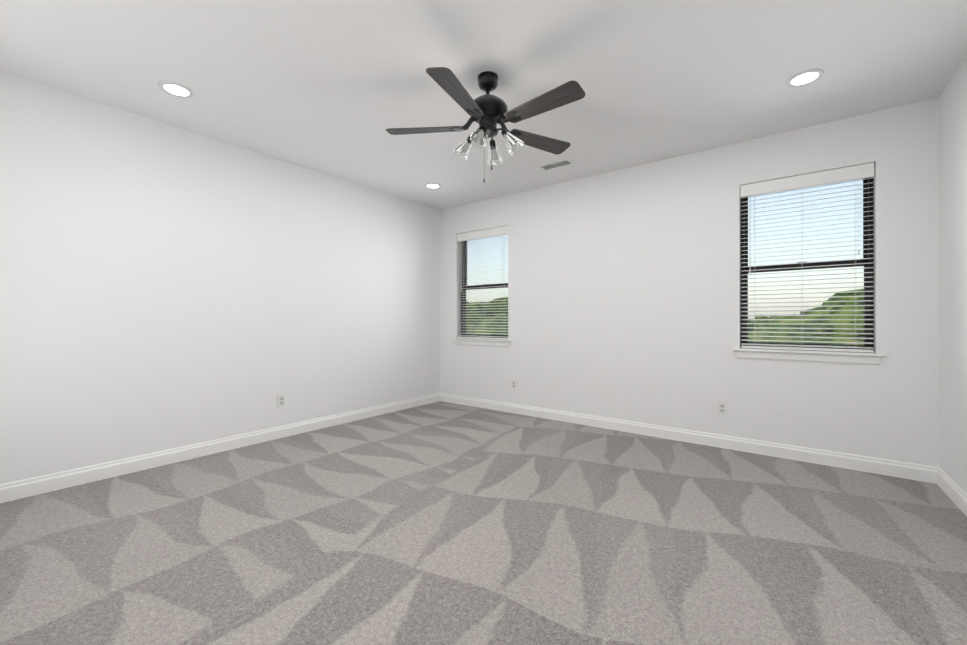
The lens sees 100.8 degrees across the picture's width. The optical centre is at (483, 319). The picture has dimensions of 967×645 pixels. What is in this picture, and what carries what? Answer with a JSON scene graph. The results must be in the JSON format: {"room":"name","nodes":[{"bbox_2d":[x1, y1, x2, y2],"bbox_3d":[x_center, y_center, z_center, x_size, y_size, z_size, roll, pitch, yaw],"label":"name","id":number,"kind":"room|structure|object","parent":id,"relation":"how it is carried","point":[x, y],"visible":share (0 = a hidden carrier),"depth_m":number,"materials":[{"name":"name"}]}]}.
{"room":"empty bedroom","nodes":[
{"label":"empty bedroom","id":0,"kind":"room"},
{"bbox_2d":[0,71,439,483],"bbox_3d":[-2.045,-0.206,4.004,0.200,2.720,4.850,0,0,37],"label":"wall","id":1,"kind":"structure","parent":0,"point":[164,286],"depth_m":3.26,"materials":[{"name":"white paint"}]},
{"bbox_2d":[0,393,439,502],"bbox_3d":[-1.958,1.096,3.937,0.017,0.115,4.450,0,0,37],"label":"baseboard","id":2,"kind":"structure","parent":1,"relation":"attached to","point":[20,489],"depth_m":3.25,"materials":[{"name":"white wood"}]},
{"bbox_2d":[277,394,284,406],"bbox_3d":[-1.977,0.794,3.918,0.010,0.118,0.074,0,0,37],"label":"electrical outlet","id":3,"kind":"object","parent":1,"relation":"attached to","point":[280,400],"visible":1,"depth_m":3.91,"materials":[{"name":"white plastic"}]},
{"bbox_2d":[0,401,966,644],"bbox_3d":[-0.053,1.201,2.491,5.200,0.100,4.850,0,0,37],"label":"floor","id":4,"kind":"structure","parent":0,"point":[440,523],"depth_m":2.03,"materials":[{"name":"carpet"}]},
{"bbox_2d":[0,0,966,209],"bbox_3d":[-0.053,-1.619,2.495,5.200,0.100,4.850,0,0,37],"label":"ceiling","id":5,"kind":"structure","parent":0,"point":[336,88],"depth_m":2.51,"materials":[{"name":"white paint"}]},
{"bbox_2d":[159,81,193,97],"bbox_3d":[-2.089,-1.563,2.724,0.190,0.011,0.190,0,0,37],"label":"recessed light","id":6,"kind":"object","parent":5,"relation":"in","point":[176,89],"visible":1,"depth_m":2.72,"materials":[{"name":"white plastic"}]},
{"bbox_2d":[425,183,440,188],"bbox_3d":[-0.590,-1.560,4.666,0.190,0.011,0.190,0,0,37],"label":"recessed light","id":7,"kind":"object","parent":5,"relation":"in","point":[432,185],"visible":1,"depth_m":4.65,"materials":[{"name":"white plastic"}]},
{"bbox_2d":[386,67,584,182],"bbox_3d":[0.061,-1.236,2.441,1.290,0.665,0.827,0,0,-12],"label":"ceiling fan","id":8,"kind":"object","parent":5,"relation":"hanging from","point":[487,112],"visible":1,"depth_m":2.49,"materials":[{"name":"black wood"}]},
{"bbox_2d":[538,158,573,170],"bbox_3d":[0.730,-1.561,4.041,0.330,0.011,0.150,0,0,37],"label":"ceiling vent","id":9,"kind":"object","parent":5,"relation":"in","point":[555,164],"visible":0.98,"depth_m":4.03,"materials":[{"name":"white metal"}]},
{"bbox_2d":[786,69,823,86],"bbox_3d":[2.081,-1.563,2.595,0.190,0.011,0.190,0,0,37],"label":"recessed light","id":10,"kind":"object","parent":5,"relation":"in","point":[804,78],"visible":1,"depth_m":2.58,"materials":[{"name":"white plastic"}]},
{"bbox_2d":[440,97,938,466],"bbox_3d":[1.352,-0.206,4.345,4.800,2.720,0.200,0,0,37],"label":"wall","id":11,"kind":"structure","parent":0,"point":[624,293],"depth_m":3.74,"materials":[{"name":"white paint"}]},
{"bbox_2d":[452,338,510,346],"bbox_3d":[-0.014,0.298,5.293,0.947,0.085,0.131,0,0,37],"label":"sill","id":12,"kind":"structure","parent":11,"relation":"attached to","point":[484,342],"depth_m":5.23,"materials":[{"name":"white wood"}]},
{"bbox_2d":[461,237,507,339],"bbox_3d":[0.051,-0.467,5.380,0.857,1.445,0.085,0,0,37],"label":"window","id":13,"kind":"structure","parent":11,"relation":"in","point":[488,286],"depth_m":5.51,"materials":[{"name":"clear glass"}]},
{"bbox_2d":[457,225,507,339],"bbox_3d":[-0.008,-0.468,5.302,0.845,1.438,0.070,0,0,37],"label":"window blind","id":14,"kind":"object","parent":13,"relation":"attached to","point":[485,233],"visible":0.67,"depth_m":5.29,"materials":[{"name":"white plastic"}]},
{"bbox_2d":[511,379,516,388],"bbox_3d":[0.376,0.800,4.953,0.074,0.118,0.010,0,0,37],"label":"electrical outlet","id":15,"kind":"object","parent":11,"relation":"attached to","point":[513,384],"visible":1,"depth_m":4.95,"materials":[{"name":"white plastic"}]},
{"bbox_2d":[440,393,938,483],"bbox_3d":[1.286,1.097,4.257,4.800,0.115,0.017,0,0,37],"label":"baseboard","id":16,"kind":"structure","parent":11,"relation":"attached to","point":[911,471],"depth_m":3.56,"materials":[{"name":"white wood"}]},
{"bbox_2d":[717,401,726,414],"bbox_3d":[2.150,0.798,3.607,0.074,0.118,0.010,0,0,37],"label":"electrical outlet","id":17,"kind":"object","parent":11,"relation":"attached to","point":[721,408],"visible":1,"depth_m":3.60,"materials":[{"name":"white plastic"}]},
{"bbox_2d":[741,177,873,352],"bbox_3d":[2.687,-0.470,3.380,0.865,1.445,0.085,0,0,37],"label":"window","id":18,"kind":"structure","parent":11,"relation":"in","point":[744,276],"depth_m":3.26,"materials":[{"name":"clear glass"}]},
{"bbox_2d":[740,162,873,351],"bbox_3d":[2.628,-0.471,3.302,0.853,1.438,0.070,0,0,37],"label":"window blind","id":19,"kind":"object","parent":18,"relation":"attached to","point":[835,176],"visible":0.96,"depth_m":3.27,"materials":[{"name":"white plastic"}]},
{"bbox_2d":[733,348,884,364],"bbox_3d":[2.622,0.295,3.293,0.955,0.085,0.131,0,0,37],"label":"sill","id":20,"kind":"structure","parent":11,"relation":"attached to","point":[871,358],"depth_m":3.22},
{"bbox_2d":[939,56,966,492],"bbox_3d":[1.938,-0.211,0.982,0.200,2.720,4.850,0,0,37],"label":"wall","id":21,"kind":"structure","parent":0,"point":[953,281],"depth_m":2.57,"materials":[{"name":"white paint"}]},
{"bbox_2d":[937,467,966,516],"bbox_3d":[1.852,1.091,1.046,0.017,0.115,4.450,0,0,37],"label":"baseboard","id":22,"kind":"structure","parent":21,"relation":"attached to","point":[955,493],"depth_m":2.54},
{"bbox_3d":[76.793,4.869,107.740,300.000,0.100,254.950,0,0,37],"label":"ground","id":23,"kind":"structure","parent":0,"visible":0},
{"bbox_2d":[466,289,863,344],"bbox_3d":[31.989,3.225,60.488,168.752,9.164,117.996,0,0,37],"label":"trees","id":24,"kind":"object","parent":23,"relation":"on","point":[490,308],"depth_m":13.40,"materials":[{"name":"green plant"}]}
]}

